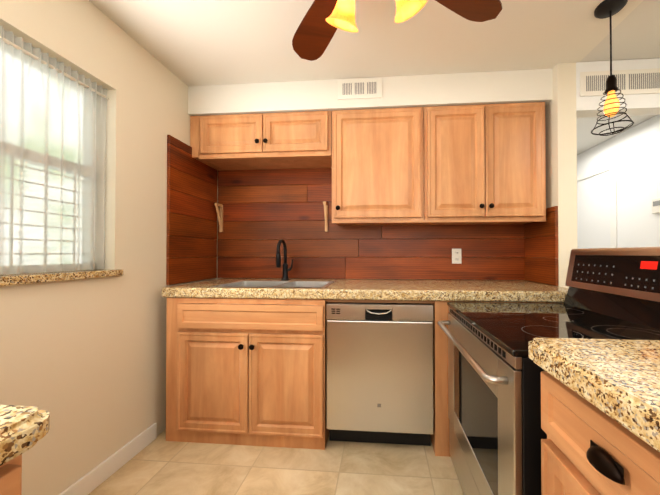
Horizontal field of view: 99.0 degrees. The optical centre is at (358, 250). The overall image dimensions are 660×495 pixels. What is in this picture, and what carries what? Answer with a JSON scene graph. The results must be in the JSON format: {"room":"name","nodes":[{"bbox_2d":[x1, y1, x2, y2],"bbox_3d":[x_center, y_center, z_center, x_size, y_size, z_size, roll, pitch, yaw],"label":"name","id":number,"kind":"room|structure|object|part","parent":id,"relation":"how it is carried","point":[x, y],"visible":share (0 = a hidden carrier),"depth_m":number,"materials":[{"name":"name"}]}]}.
{"room":"kitchen","nodes":[
{"label":"kitchen","id":0,"kind":"room"},
{"bbox_2d":[0,0,215,494],"bbox_3d":[-1.401,-0.030,0.600,0.160,2.300,3.680,0,-1,4],"label":"wall","id":1,"kind":"structure","parent":0,"point":[83,362],"depth_m":1.40,"materials":[{"name":"beige paint"}]},
{"bbox_2d":[0,36,108,99],"bbox_3d":[-1.336,-0.791,0.984,0.014,0.014,0.936,0,-1,4],"label":"curtain rod","id":2,"kind":"object","parent":1,"relation":"attached to","point":[42,61],"visible":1,"depth_m":1.19,"materials":[{"name":"white plastic"}]},
{"bbox_2d":[0,25,106,274],"bbox_3d":[-1.318,-0.375,1.221,0.040,0.931,0.433,0,-1,4],"label":"sheer curtain","id":3,"kind":"object","parent":2,"relation":"hanging from","point":[52,162],"visible":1,"depth_m":1.19,"materials":[{"name":"white fabric"}]},
{"bbox_2d":[0,269,122,285],"bbox_3d":[-1.335,0.108,0.980,0.150,0.032,0.970,0,-1,4],"label":"window sill","id":4,"kind":"structure","parent":1,"relation":"attached to","point":[16,279],"depth_m":1.16,"materials":[{"name":"stone"}]},
{"bbox_2d":[59,423,156,494],"bbox_3d":[-1.276,1.077,1.069,0.014,0.095,1.255,0,-1,4],"label":"baseboard","id":5,"kind":"structure","parent":1,"relation":"attached to","point":[95,477],"depth_m":1.41,"materials":[{"name":"white wood"}]},
{"bbox_2d":[166,135,216,284],"bbox_3d":[-1.197,-0.260,2.049,0.018,0.960,0.524,0,-1,4],"label":"backsplash","id":6,"kind":"structure","parent":1,"relation":"attached to","point":[191,195],"depth_m":1.98,"materials":[{"name":"brown wood"}]},
{"bbox_2d":[215,203,222,231],"bbox_3d":[-1.132,-0.266,2.265,0.022,0.225,0.085,0,-1,4],"label":"shelf bracket","id":7,"kind":"object","parent":1,"relation":"attached to","point":[220,217],"visible":1,"depth_m":2.29,"materials":[{"name":"brown wood"}]},
{"bbox_2d":[88,429,463,494],"bbox_3d":[0.747,1.157,1.233,4.420,0.060,5.700,0,-1,4],"label":"floor","id":8,"kind":"structure","parent":0,"point":[159,465],"depth_m":1.43,"materials":[{"name":"tile"}]},
{"bbox_2d":[0,405,49,494],"bbox_3d":[-0.906,0.657,-0.158,0.936,0.912,1.140,0,-1,4],"label":"base cabinet","id":9,"kind":"object","parent":8,"relation":"on","point":[23,429],"depth_m":0.34,"materials":[{"name":"beige stone"}]},
{"bbox_2d":[0,464,21,494],"bbox_3d":[-0.447,0.333,0.133,0.022,0.135,0.435,0,-1,4],"label":"drawer","id":10,"kind":"object","parent":9,"relation":"in","point":[10,474],"depth_m":0.34,"materials":[{"name":"brown wood"}]},
{"bbox_2d":[0,405,49,465],"bbox_3d":[-0.907,0.221,-0.153,0.934,0.041,1.140,0,-1,4],"label":"countertop","id":11,"kind":"structure","parent":9,"relation":"on","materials":[{"name":"stone"}]},
{"bbox_2d":[162,239,568,456],"bbox_3d":[0.046,0.523,1.874,2.389,1.219,0.698,0,-1,4],"label":"base cabinet","id":12,"kind":"object","parent":8,"relation":"on","point":[245,361],"depth_m":1.62,"materials":[{"name":"brown wood"}]},
{"bbox_2d":[276,239,292,279],"bbox_3d":[-0.555,0.069,2.085,0.094,0.306,0.194,0,-1,4],"label":"faucet","id":13,"kind":"object","parent":12,"relation":"on","point":[278,257],"depth_m":2.13,"materials":[{"name":"black metal"}]},
{"bbox_2d":[162,278,568,302],"bbox_3d":[0.048,0.251,1.896,2.389,0.059,0.659,0,-1,4],"label":"countertop","id":14,"kind":"structure","parent":12,"relation":"on","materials":[{"name":"stone"}]},
{"bbox_3d":[0.139,0.293,1.916,0.616,0.020,0.601,0,-1,4],"label":"bay rail","id":15,"kind":"part","parent":12,"relation":"part of","materials":[{"name":"brown wood"}]},
{"bbox_2d":[326,302,433,445],"bbox_3d":[0.137,0.720,1.877,0.600,0.826,0.620,0,-1,4],"label":"dishwasher","id":16,"kind":"object","parent":8,"relation":"on","point":[379,372],"visible":1,"depth_m":1.57,"materials":[{"name":"silver metal"}]},
{"bbox_3d":[0.114,0.347,1.591,0.600,0.087,0.034,0,-1,4],"label":"control panel","id":17,"kind":"part","parent":16,"relation":"part of","materials":[{"name":"silver metal"}]},
{"bbox_2d":[438,247,659,494],"bbox_3d":[0.750,0.555,1.110,0.733,1.140,0.760,0,-1,4],"label":"range","id":18,"kind":"object","parent":8,"relation":"on","point":[497,433],"visible":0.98,"depth_m":1.03,"materials":[{"name":"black metal"}]},
{"bbox_3d":[0.463,0.990,1.128,0.016,0.180,0.752,0,-1,4],"label":"drawer","id":19,"kind":"part","parent":18,"relation":"part of","materials":[{"name":"silver metal"}]},
{"bbox_3d":[0.416,0.373,1.138,0.064,0.021,0.692,0,-1,4],"label":"door handle","id":20,"kind":"part","parent":18,"relation":"part of","materials":[{"name":"silver metal"}]},
{"bbox_3d":[0.462,0.625,1.132,0.018,0.330,0.530,0,-1,4],"label":"door glass","id":21,"kind":"part","parent":18,"relation":"part of","materials":[{"name":"black"}]},
{"bbox_3d":[0.462,0.308,1.135,0.018,0.034,0.756,0,-1,4],"label":"trim","id":22,"kind":"part","parent":18,"relation":"part of","materials":[{"name":"silver metal"}]},
{"bbox_3d":[0.460,0.609,1.132,0.022,0.560,0.752,0,-1,4],"label":"door frame","id":23,"kind":"part","parent":18,"relation":"part of","materials":[{"name":"silver metal"}]},
{"bbox_2d":[447,302,659,356],"bbox_3d":[0.746,0.281,1.113,0.604,0.018,0.760,0,-1,4],"label":"cooktop","id":24,"kind":"object","parent":18,"relation":"in","point":[510,327],"depth_m":1.05,"materials":[{"name":"black glass"}]},
{"bbox_2d":[576,264,654,288],"bbox_3d":[1.061,0.094,1.114,0.015,0.089,0.560,0,-1,4],"label":"control panel","id":25,"kind":"object","parent":18,"relation":"attached to","point":[618,276],"depth_m":1.15,"materials":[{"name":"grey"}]},
{"bbox_3d":[1.064,0.084,1.107,0.024,0.131,0.635,0,-1,4],"label":"control panel","id":26,"kind":"part","parent":18,"relation":"part of","materials":[{"name":"black glass"}]},
{"bbox_2d":[541,374,659,494],"bbox_3d":[0.754,0.694,0.443,0.674,0.850,0.428,0,-1,4],"label":"base cabinet","id":27,"kind":"object","parent":8,"relation":"on","point":[581,454],"depth_m":0.53,"materials":[{"name":"brown wood"}]},
{"bbox_3d":[0.428,0.744,0.468,0.022,0.595,0.397,0,-1,4],"label":"door","id":28,"kind":"part","parent":27,"relation":"part of","materials":[{"name":"brown wood"}]},
{"bbox_2d":[528,338,659,461],"bbox_3d":[0.705,0.234,-0.026,0.700,0.055,1.404,0,-1,4],"label":"countertop","id":29,"kind":"structure","parent":27,"relation":"on","point":[618,380],"depth_m":0.50,"materials":[{"name":"beige stone"}]},
{"bbox_3d":[0.407,0.352,0.473,0.021,0.027,0.072,0,-1,4],"label":"cup pull","id":30,"kind":"part","parent":27,"relation":"part of","materials":[{"name":"black metal"}]},
{"bbox_2d":[216,171,524,279],"bbox_3d":[0.021,-0.013,2.284,2.730,2.300,0.100,0,-1,4],"label":"wall","id":31,"kind":"structure","parent":0,"point":[274,239],"depth_m":2.33,"materials":[{"name":"brown wood"}]},
{"bbox_2d":[190,110,333,170],"bbox_3d":[-0.688,-0.814,2.119,1.020,0.298,0.350,0,-1,4],"label":"upper cabinet","id":32,"kind":"object","parent":31,"relation":"attached to","point":[284,140],"depth_m":1.96,"materials":[{"name":"brown wood"}]},
{"bbox_3d":[-0.896,-0.815,1.971,0.453,0.258,0.022,0,-1,4],"label":"cab door","id":33,"kind":"part","parent":32,"relation":"part of","materials":[{"name":"brown wood"}]},
{"bbox_3d":[-0.438,-0.816,1.935,0.453,0.258,0.022,0,-1,4],"label":"cab door","id":34,"kind":"part","parent":32,"relation":"part of","materials":[{"name":"brown wood"}]},
{"bbox_2d":[323,201,327,231],"bbox_3d":[-0.262,-0.267,2.197,0.022,0.225,0.085,0,-1,4],"label":"shelf bracket","id":35,"kind":"object","parent":31,"relation":"attached to","point":[325,203],"visible":1,"depth_m":2.21,"materials":[{"name":"brown wood"}]},
{"bbox_2d":[217,168,524,279],"bbox_3d":[0.050,-0.220,2.224,2.437,0.885,0.018,0,-1,4],"label":"backsplash","id":36,"kind":"structure","parent":31,"relation":"attached to","point":[285,205],"depth_m":2.24,"materials":[{"name":"brown wood"}]},
{"bbox_2d":[330,107,425,225],"bbox_3d":[0.136,-0.582,2.052,0.624,0.763,0.350,0,-1,4],"label":"upper cabinet","id":37,"kind":"object","parent":31,"relation":"attached to","point":[378,160],"depth_m":1.88,"materials":[{"name":"brown wood"}]},
{"bbox_3d":[0.121,-0.584,1.889,0.582,0.723,0.022,0,-1,4],"label":"cab door","id":38,"kind":"part","parent":37,"relation":"part of","materials":[{"name":"brown wood"}]},
{"bbox_2d":[452,249,461,263],"bbox_3d":[0.750,0.041,2.153,0.072,0.116,0.009,0,-1,4],"label":"outlet","id":39,"kind":"object","parent":31,"relation":"attached to","point":[456,256],"visible":1,"depth_m":2.15,"materials":[{"name":"white plastic"}]},
{"bbox_2d":[426,102,545,224],"bbox_3d":[0.834,-0.583,1.997,0.776,0.763,0.350,0,-1,4],"label":"upper cabinet","id":40,"kind":"object","parent":31,"relation":"attached to","point":[482,164],"depth_m":1.83,"materials":[{"name":"brown wood"}]},
{"bbox_3d":[0.637,-0.584,1.848,0.364,0.723,0.022,0,-1,4],"label":"cab door","id":41,"kind":"part","parent":40,"relation":"part of","materials":[{"name":"brown wood"}]},
{"bbox_3d":[1.006,-0.584,1.819,0.364,0.723,0.022,0,-1,4],"label":"cab door","id":42,"kind":"part","parent":40,"relation":"part of","materials":[{"name":"brown wood"}]},
{"bbox_2d":[89,0,659,154],"bbox_3d":[0.747,-1.213,1.256,4.420,0.080,5.700,0,-1,4],"label":"ceiling","id":43,"kind":"structure","parent":0,"point":[204,42],"depth_m":1.55,"materials":[{"name":"white paint"}]},
{"bbox_2d":[188,69,552,115],"bbox_3d":[0.028,-1.066,2.068,2.460,0.198,0.350,0,-1,4],"label":"soffit bulkhead","id":44,"kind":"object","parent":43,"relation":"attached to","point":[504,87],"visible":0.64,"depth_m":1.88,"materials":[{"name":"white paint"}]},
{"bbox_2d":[338,78,381,99],"bbox_3d":[0.005,-1.092,1.890,0.298,0.134,0.009,0,-1,4],"label":"air vent","id":45,"kind":"structure","parent":44,"relation":"attached to","point":[364,88],"depth_m":1.89,"materials":[{"name":"white plastic"}]},
{"bbox_2d":[292,0,501,60],"bbox_3d":[0.026,-0.968,0.869,0.904,0.416,0.856,0,-1,16],"label":"ceiling fan","id":46,"kind":"object","parent":43,"relation":"hanging from","point":[322,21],"visible":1,"depth_m":1.11,"materials":[{"name":"brown wood"}]},
{"bbox_3d":[-0.167,-0.952,1.183,0.314,0.036,0.393,0,-1,4],"label":"blade","id":47,"kind":"part","parent":46,"relation":"part of","materials":[{"name":"brown wood"}]},
{"bbox_3d":[-0.047,-0.860,0.988,0.122,0.110,0.122,0,29,-31],"label":"lamp shade","id":48,"kind":"part","parent":46,"relation":"part of","materials":[{"name":"orange"}]},
{"bbox_3d":[0.151,-0.860,0.933,0.122,0.110,0.122,-33,14,-24],"label":"lamp shade","id":49,"kind":"part","parent":46,"relation":"part of","materials":[{"name":"orange"}]},
{"bbox_3d":[0.351,-0.954,1.041,0.404,0.036,0.295,0,-1,4],"label":"blade","id":50,"kind":"part","parent":46,"relation":"part of","materials":[{"name":"brown wood"}]},
{"bbox_2d":[591,0,633,135],"bbox_3d":[1.202,-0.866,1.337,0.154,0.611,0.154,0,-1,4],"label":"pendant light","id":51,"kind":"object","parent":43,"relation":"hanging from","point":[603,10],"visible":1,"depth_m":1.32,"materials":[{"name":"black metal"}]},
{"bbox_3d":[1.202,-0.986,1.339,0.006,0.317,0.007,0,-1,4],"label":"cord","id":52,"kind":"part","parent":51,"relation":"part of","materials":[{"name":"black plastic"}]},
{"bbox_2d":[605,75,617,94],"bbox_3d":[1.202,-0.795,1.337,0.048,0.075,0.048,0,-1,4],"label":"socket","id":53,"kind":"object","parent":51,"relation":"attached to","point":[611,82],"depth_m":1.32,"materials":[{"name":"black metal"}]},
{"bbox_3d":[1.202,-0.698,1.336,0.060,0.120,0.060,0,-1,4],"label":"bulb glass","id":54,"kind":"part","parent":51,"relation":"part of","materials":[{"name":"orange"}]},
{"bbox_2d":[530,62,576,287],"bbox_3d":[1.307,-0.017,1.933,0.110,2.300,0.400,0,-1,4],"label":"wall","id":55,"kind":"structure","parent":0,"point":[561,149],"depth_m":1.74,"materials":[{"name":"beige paint"}]},
{"bbox_2d":[524,206,557,285],"bbox_3d":[1.241,-0.028,1.929,0.018,0.495,0.377,0,-1,4],"label":"backsplash","id":56,"kind":"structure","parent":55,"relation":"attached to","point":[542,267],"depth_m":1.87,"materials":[{"name":"brown wood"}]},
{"bbox_2d":[576,58,659,117],"bbox_3d":[2.073,-0.019,1.722,1.450,2.300,0.100,0,-1,4],"label":"wall","id":57,"kind":"structure","parent":0,"point":[636,105],"depth_m":1.73,"materials":[{"name":"white paint"}]},
{"bbox_2d":[580,68,659,96],"bbox_3d":[1.879,-1.029,1.692,1.030,0.150,0.009,0,-1,4],"label":"air vent","id":58,"kind":"object","parent":57,"relation":"in","point":[634,81],"visible":0.9,"depth_m":1.71,"materials":[{"name":"white plastic"}]},
{"bbox_2d":[577,115,659,248],"bbox_3d":[2.633,-0.008,2.792,0.100,2.300,2.120,0,-1,4],"label":"wall","id":59,"kind":"structure","parent":0,"point":[634,151],"depth_m":2.71,"materials":[{"name":"white paint"}]},
{"bbox_2d":[577,160,616,247],"bbox_3d":[2.615,0.121,3.268,0.012,2.050,0.930,0,-1,4],"label":"door frame","id":60,"kind":"structure","parent":59,"relation":"attached to","point":[613,204],"depth_m":2.85,"materials":[{"name":"white wood"}]},
{"bbox_2d":[652,198,659,213],"bbox_3d":[2.538,-0.382,2.381,0.026,0.120,0.090,0,-1,4],"label":"thermostat","id":61,"kind":"object","parent":59,"relation":"attached to","point":[655,205],"visible":0.94,"depth_m":2.39,"materials":[{"name":"white plastic"}]}
]}

